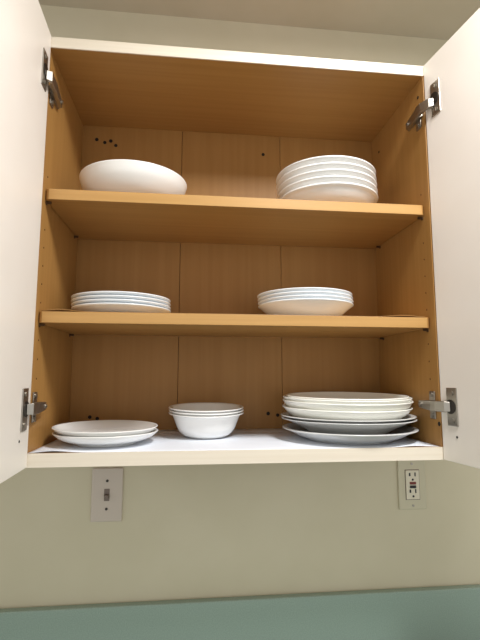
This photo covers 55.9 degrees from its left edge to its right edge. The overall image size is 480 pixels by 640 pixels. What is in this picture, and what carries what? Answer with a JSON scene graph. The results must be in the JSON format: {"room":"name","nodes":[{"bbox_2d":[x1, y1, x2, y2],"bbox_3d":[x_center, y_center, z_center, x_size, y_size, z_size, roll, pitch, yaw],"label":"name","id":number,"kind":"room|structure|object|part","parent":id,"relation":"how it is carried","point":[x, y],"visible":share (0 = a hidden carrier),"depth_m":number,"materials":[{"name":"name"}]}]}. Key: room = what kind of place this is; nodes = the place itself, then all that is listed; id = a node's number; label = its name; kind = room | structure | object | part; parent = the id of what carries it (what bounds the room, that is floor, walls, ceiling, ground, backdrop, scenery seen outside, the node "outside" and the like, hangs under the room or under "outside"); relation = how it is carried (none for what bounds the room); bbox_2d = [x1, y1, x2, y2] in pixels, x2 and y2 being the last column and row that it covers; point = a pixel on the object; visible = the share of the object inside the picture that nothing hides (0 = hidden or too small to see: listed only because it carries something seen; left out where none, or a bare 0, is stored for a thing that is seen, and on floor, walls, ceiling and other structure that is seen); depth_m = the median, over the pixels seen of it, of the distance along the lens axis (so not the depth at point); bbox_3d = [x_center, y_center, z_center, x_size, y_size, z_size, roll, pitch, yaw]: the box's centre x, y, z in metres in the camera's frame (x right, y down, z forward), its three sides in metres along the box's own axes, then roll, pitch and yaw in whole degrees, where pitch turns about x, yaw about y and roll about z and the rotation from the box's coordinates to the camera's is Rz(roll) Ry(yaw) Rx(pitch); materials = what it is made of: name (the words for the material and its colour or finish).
{"room":"kitchen","nodes":[
{"label":"kitchen","id":0,"kind":"room"},
{"bbox_2d":[0,5,479,608],"bbox_3d":[-0.041,0.424,1.088,5.900,2.425,0.100,1,-7,-6],"label":"wall","id":1,"kind":"structure","parent":0,"point":[201,531],"depth_m":1.04,"materials":[{"name":"beige paint"}]},
{"bbox_2d":[90,468,123,521],"bbox_3d":[-0.297,0.390,1.006,0.068,0.116,0.014,1,-7,-6],"label":"light switch","id":2,"kind":"object","parent":1,"relation":"attached to","point":[107,483],"visible":1,"depth_m":1.01,"materials":[{"name":"beige plastic"}]},
{"bbox_2d":[0,0,479,483],"bbox_3d":[0.038,-0.140,0.787,0.812,0.772,0.640,1,-7,-6],"label":"upper cabinet","id":3,"kind":"object","parent":1,"relation":"attached to","point":[228,123],"visible":0.99,"depth_m":0.94,"materials":[{"name":"brown wood"}]},
{"bbox_3d":[-0.343,0.143,0.721,0.002,0.067,0.026,1,-7,-8],"label":"cup plate","id":4,"kind":"part","parent":3,"relation":"part of","materials":[{"name":"silver metal"}]},
{"bbox_3d":[-0.332,-0.163,0.608,0.019,0.771,0.362,1,-7,-8],"label":"door","id":5,"kind":"part","parent":3,"relation":"part of","materials":[{"name":"white laminate"}]},
{"bbox_2d":[23,401,28,416],"bbox_3d":[-0.342,0.143,0.724,0.002,0.025,0.025,1,-7,-8],"label":"hinge","id":6,"kind":"object","parent":3,"relation":"on","point":[25,403],"depth_m":0.72,"materials":[{"name":"grey metal"}]},
{"bbox_3d":[-0.352,0.151,0.789,0.008,0.051,0.058,1,-7,-6],"label":"mounting plate","id":7,"kind":"part","parent":3,"relation":"part of","materials":[{"name":"silver metal"}]},
{"bbox_3d":[-0.342,-0.438,0.792,0.002,0.067,0.026,1,-7,-8],"label":"cup plate","id":8,"kind":"part","parent":3,"relation":"part of","materials":[{"name":"silver metal"}]},
{"bbox_2d":[44,63,47,77],"bbox_3d":[-0.341,-0.438,0.796,0.002,0.025,0.025,1,-7,-8],"label":"hinge","id":9,"kind":"object","parent":3,"relation":"on","point":[45,64],"depth_m":0.79,"materials":[{"name":"grey metal"}]},
{"bbox_3d":[-0.351,-0.423,0.860,0.008,0.051,0.058,1,-7,-6],"label":"mounting plate","id":10,"kind":"part","parent":3,"relation":"part of","materials":[{"name":"silver metal"}]},
{"bbox_3d":[-0.376,-0.124,0.924,0.019,0.772,0.275,1,-7,-6],"label":"panel","id":11,"kind":"part","parent":3,"relation":"part of","materials":[{"name":"brown wood"}]},
{"bbox_2d":[79,159,186,194],"bbox_3d":[-0.221,-0.254,0.942,0.219,0.062,0.219,1,-7,-6],"label":"serving bowl","id":12,"kind":"object","parent":3,"relation":"on","point":[116,175],"visible":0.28,"depth_m":0.86,"materials":[{"name":"white ceramic"}]},
{"bbox_3d":[-0.022,-0.102,1.099,0.724,0.772,0.003,1,-7,-6],"label":"rail","id":13,"kind":"part","parent":3,"relation":"part of","materials":[{"name":"brown wood"}]},
{"bbox_3d":[-0.021,-0.103,1.092,0.724,0.729,0.010,1,-7,-6],"label":"panel","id":14,"kind":"part","parent":3,"relation":"part of","materials":[{"name":"brown wood"}]},
{"bbox_2d":[41,309,420,316],"bbox_3d":[-0.009,0.002,0.950,0.712,0.004,0.239,1,-7,-6],"label":"liner","id":15,"kind":"object","parent":3,"relation":"on","point":[63,310],"visible":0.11,"depth_m":0.82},
{"bbox_2d":[71,303,170,312],"bbox_3d":[-0.237,-0.011,0.908,0.194,0.018,0.194,1,-7,-6],"label":"plate","id":16,"kind":"object","parent":15,"relation":"on","point":[89,307],"visible":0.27,"depth_m":0.84,"materials":[{"name":"white ceramic"}]},
{"bbox_2d":[71,299,170,309],"bbox_3d":[-0.237,-0.018,0.909,0.194,0.018,0.194,1,-7,-6],"label":"plate","id":17,"kind":"object","parent":16,"relation":"on","point":[87,300],"visible":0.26,"depth_m":0.83,"materials":[{"name":"white ceramic"}]},
{"bbox_2d":[71,295,170,305],"bbox_3d":[-0.238,-0.025,0.910,0.194,0.018,0.194,1,-7,-6],"label":"plate","id":18,"kind":"object","parent":17,"relation":"on","point":[89,296],"visible":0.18,"depth_m":0.83,"materials":[{"name":"white ceramic"}]},
{"bbox_2d":[71,291,170,302],"bbox_3d":[-0.238,-0.032,0.910,0.194,0.018,0.194,1,-7,-6],"label":"plate","id":19,"kind":"object","parent":18,"relation":"on","point":[91,292],"visible":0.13,"depth_m":0.83,"materials":[{"name":"white ceramic"}]},
{"bbox_2d":[258,298,353,315],"bbox_3d":[0.138,-0.013,0.952,0.199,0.034,0.199,1,-7,-6],"label":"plate","id":20,"kind":"object","parent":15,"relation":"on","point":[299,306],"visible":0.58,"depth_m":0.88,"materials":[{"name":"white ceramic"}]},
{"bbox_2d":[258,294,353,304],"bbox_3d":[0.137,-0.020,0.952,0.199,0.034,0.199,1,-7,-6],"label":"plate","id":21,"kind":"object","parent":20,"relation":"on","point":[309,295],"visible":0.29,"depth_m":0.87,"materials":[{"name":"white ceramic"}]},
{"bbox_2d":[258,291,352,301],"bbox_3d":[0.136,-0.027,0.953,0.199,0.034,0.199,1,-7,-6],"label":"plate","id":22,"kind":"object","parent":21,"relation":"on","point":[292,292],"visible":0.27,"depth_m":0.87,"materials":[{"name":"white ceramic"}]},
{"bbox_2d":[257,287,351,298],"bbox_3d":[0.135,-0.034,0.954,0.199,0.034,0.199,1,-7,-6],"label":"plate","id":23,"kind":"object","parent":22,"relation":"on","point":[298,288],"visible":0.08,"depth_m":0.87,"materials":[{"name":"white ceramic"}]},
{"bbox_2d":[29,428,438,452],"bbox_3d":[-0.007,0.239,0.914,0.720,0.006,0.258,1,-7,-6],"label":"liner","id":24,"kind":"object","parent":3,"relation":"on","point":[280,438],"visible":0.59,"depth_m":0.85,"materials":[{"name":"white paper"}]},
{"bbox_2d":[52,428,157,447],"bbox_3d":[-0.254,0.222,0.861,0.194,0.023,0.194,1,-7,-6],"label":"plate","id":25,"kind":"object","parent":24,"relation":"on","point":[93,442],"visible":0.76,"depth_m":0.79,"materials":[{"name":"white ceramic"}]},
{"bbox_2d":[51,420,157,436],"bbox_3d":[-0.255,0.213,0.862,0.194,0.023,0.194,1,-6,-6],"label":"shallow bowl","id":26,"kind":"object","parent":25,"relation":"on","point":[93,428],"visible":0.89,"depth_m":0.90,"materials":[{"name":"white ceramic"}]},
{"bbox_2d":[169,411,243,438],"bbox_3d":[-0.071,0.218,0.954,0.158,0.055,0.158,-5,-9,38],"label":"bowl","id":27,"kind":"object","parent":24,"relation":"on","point":[189,426],"visible":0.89,"depth_m":0.90,"materials":[{"name":"white ceramic"}]},
{"bbox_2d":[169,409,243,416],"bbox_3d":[-0.071,0.212,0.955,0.158,0.055,0.158,-5,-9,38],"label":"bowl","id":28,"kind":"object","parent":27,"relation":"in","point":[170,410],"visible":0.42,"depth_m":0.89,"materials":[{"name":"white ceramic"}]},
{"bbox_2d":[169,402,243,413],"bbox_3d":[-0.071,0.206,0.955,0.158,0.055,0.158,-5,-9,38],"label":"bowl","id":29,"kind":"object","parent":28,"relation":"in","point":[198,407],"visible":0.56,"depth_m":1.01,"materials":[{"name":"white ceramic"}]},
{"bbox_2d":[283,423,418,444],"bbox_3d":[0.223,0.231,0.930,0.270,0.024,0.270,1,-7,-6],"label":"dinner plate","id":30,"kind":"object","parent":24,"relation":"on","point":[403,431],"visible":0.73,"depth_m":0.84,"materials":[{"name":"white ceramic"}]},
{"bbox_2d":[281,416,416,434],"bbox_3d":[0.221,0.218,0.931,0.271,0.034,0.271,3,-7,-19],"label":"dinner plate","id":31,"kind":"object","parent":30,"relation":"on","point":[317,427],"visible":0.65,"depth_m":0.84,"materials":[{"name":"white ceramic"}]},
{"bbox_2d":[281,412,416,423],"bbox_3d":[0.220,0.212,0.932,0.271,0.034,0.271,3,-7,-19],"label":"dinner plate","id":32,"kind":"object","parent":31,"relation":"on","point":[407,417],"visible":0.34,"depth_m":0.82,"materials":[{"name":"white ceramic"}]},
{"bbox_2d":[282,404,412,420],"bbox_3d":[0.218,0.194,0.933,0.260,0.034,0.260,1,-6,-6],"label":"dinner plate","id":33,"kind":"object","parent":32,"relation":"on","point":[295,412],"visible":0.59,"depth_m":0.82,"materials":[{"name":"white ceramic"}]},
{"bbox_2d":[282,398,413,411],"bbox_3d":[0.220,0.181,0.935,0.262,0.034,0.262,1,-6,-6],"label":"dinner plate","id":34,"kind":"object","parent":33,"relation":"on","point":[293,404],"visible":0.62,"depth_m":0.82,"materials":[{"name":"white ceramic"}]},
{"bbox_2d":[283,395,412,404],"bbox_3d":[0.219,0.175,0.936,0.259,0.034,0.259,1,-6,-6],"label":"dinner plate","id":35,"kind":"object","parent":34,"relation":"on","point":[409,399],"visible":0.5,"depth_m":0.83,"materials":[{"name":"white ceramic"}]},
{"bbox_2d":[286,392,408,400],"bbox_3d":[0.220,0.170,0.937,0.247,0.030,0.247,1,-6,-6],"label":"dinner plate","id":36,"kind":"object","parent":35,"relation":"on","point":[341,396],"visible":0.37,"depth_m":1.02,"materials":[{"name":"white ceramic"}]},
{"bbox_2d":[39,311,428,337],"bbox_3d":[-0.007,0.015,0.950,0.722,0.020,0.244,1,-7,-6],"label":"shelf","id":37,"kind":"object","parent":3,"relation":"attached to","point":[61,324],"depth_m":0.86,"materials":[{"name":"brown wood"}]},
{"bbox_2d":[46,189,422,248],"bbox_3d":[-0.007,-0.208,0.977,0.722,0.020,0.244,1,-7,-6],"label":"shelf","id":38,"kind":"object","parent":3,"relation":"attached to","point":[90,218],"depth_m":0.93,"materials":[{"name":"brown wood"}]},
{"bbox_3d":[-0.006,-0.492,1.006,0.724,0.021,0.265,1,-7,-6],"label":"panel","id":39,"kind":"part","parent":3,"relation":"part of","materials":[{"name":"brown wood"}]},
{"bbox_3d":[-0.007,0.253,0.914,0.724,0.022,0.265,1,-7,-6],"label":"panel","id":40,"kind":"part","parent":3,"relation":"part of","materials":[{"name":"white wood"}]},
{"bbox_2d":[280,182,377,202],"bbox_3d":[0.191,-0.237,0.988,0.216,0.040,0.216,1,-7,-6],"label":"plate","id":41,"kind":"object","parent":3,"relation":"on","point":[327,191],"visible":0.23,"depth_m":0.91,"materials":[{"name":"white ceramic"}]},
{"bbox_2d":[277,175,377,198],"bbox_3d":[0.190,-0.251,0.990,0.216,0.040,0.216,1,-7,-6],"label":"plate","id":42,"kind":"object","parent":41,"relation":"on","point":[330,178],"visible":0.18,"depth_m":0.90,"materials":[{"name":"white ceramic"}]},
{"bbox_2d":[277,169,376,195],"bbox_3d":[0.189,-0.264,0.991,0.216,0.040,0.216,1,-7,-6],"label":"plate","id":43,"kind":"object","parent":42,"relation":"on","point":[323,172],"visible":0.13,"depth_m":0.90,"materials":[{"name":"white ceramic"}]},
{"bbox_2d":[276,162,376,189],"bbox_3d":[0.188,-0.278,0.993,0.216,0.040,0.216,1,-7,-6],"label":"plate","id":44,"kind":"object","parent":43,"relation":"on","point":[325,165],"visible":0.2,"depth_m":0.90,"materials":[{"name":"white ceramic"}]},
{"bbox_2d":[276,155,375,183],"bbox_3d":[0.187,-0.292,0.994,0.216,0.040,0.216,1,-7,-6],"label":"plate","id":45,"kind":"object","parent":44,"relation":"on","point":[329,158],"visible":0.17,"depth_m":0.91,"materials":[{"name":"white ceramic"}]},
{"bbox_3d":[0.362,-0.113,1.004,0.019,0.772,0.275,1,-7,-6],"label":"panel","id":46,"kind":"part","parent":3,"relation":"part of","materials":[{"name":"brown wood"}]},
{"bbox_3d":[0.361,-0.412,0.937,0.008,0.051,0.058,1,-7,-6],"label":"mounting plate","id":47,"kind":"part","parent":3,"relation":"part of","materials":[{"name":"silver metal"}]},
{"bbox_3d":[0.360,0.162,0.866,0.008,0.051,0.058,1,-7,-6],"label":"mounting plate","id":48,"kind":"part","parent":3,"relation":"part of","materials":[{"name":"silver metal"}]},
{"bbox_2d":[430,92,437,103],"bbox_3d":[0.374,-0.427,0.873,0.002,0.025,0.025,2,-7,-14],"label":"hinge","id":49,"kind":"object","parent":3,"relation":"on","point":[433,95],"depth_m":0.87,"materials":[{"name":"grey metal"}]},
{"bbox_3d":[0.376,-0.427,0.870,0.002,0.067,0.026,2,-7,-14],"label":"cup plate","id":50,"kind":"part","parent":3,"relation":"part of","materials":[{"name":"silver metal"}]},
{"bbox_2d":[446,400,455,413],"bbox_3d":[0.373,0.154,0.801,0.002,0.025,0.025,2,-7,-14],"label":"hinge","id":51,"kind":"object","parent":3,"relation":"on","point":[450,404],"depth_m":0.80,"materials":[{"name":"grey metal"}]},
{"bbox_3d":[0.422,-0.151,0.693,0.019,0.771,0.362,2,-7,-14],"label":"door","id":52,"kind":"part","parent":3,"relation":"part of","materials":[{"name":"white laminate"}]},
{"bbox_3d":[0.375,0.154,0.799,0.002,0.067,0.026,2,-7,-14],"label":"cup plate","id":53,"kind":"part","parent":3,"relation":"part of","materials":[{"name":"silver metal"}]},
{"bbox_2d":[397,460,426,509],"bbox_3d":[0.414,0.395,1.086,0.070,0.116,0.009,1,-7,-6],"label":"wall outlet","id":54,"kind":"object","parent":1,"relation":"attached to","point":[411,473],"visible":0.94,"depth_m":1.08,"materials":[{"name":"beige plastic"}]},
{"bbox_2d":[405,469,419,499],"bbox_3d":[0.414,0.395,1.086,0.036,0.070,0.001,1,-7,-6],"label":"receptacle","id":55,"kind":"object","parent":54,"relation":"attached to","point":[412,476],"depth_m":1.08,"materials":[{"name":"beige plastic"}]},
{"bbox_2d":[38,0,479,39],"bbox_3d":[0.151,-1.040,-0.474,5.900,0.100,3.579,1,-7,-6],"label":"ceiling","id":56,"kind":"structure","parent":0,"point":[432,19],"depth_m":1.16,"materials":[{"name":"paint"}]},
{"bbox_3d":[0.146,1.466,-0.783,5.900,0.100,3.579,1,-7,-6],"label":"floor","id":57,"kind":"structure","parent":0,"visible":0},
{"bbox_3d":[-0.002,1.159,0.626,4.300,0.853,0.638,1,-7,-6],"label":"base cabinet","id":58,"kind":"object","parent":57,"relation":"on","visible":0},
{"bbox_2d":[0,584,479,639],"bbox_3d":[-0.001,0.659,0.688,4.400,0.156,0.638,1,-7,-6],"label":"backsplash","id":59,"kind":"structure","parent":58,"relation":"on","point":[439,612],"depth_m":1.00,"materials":[{"name":"green laminate"}]}
]}

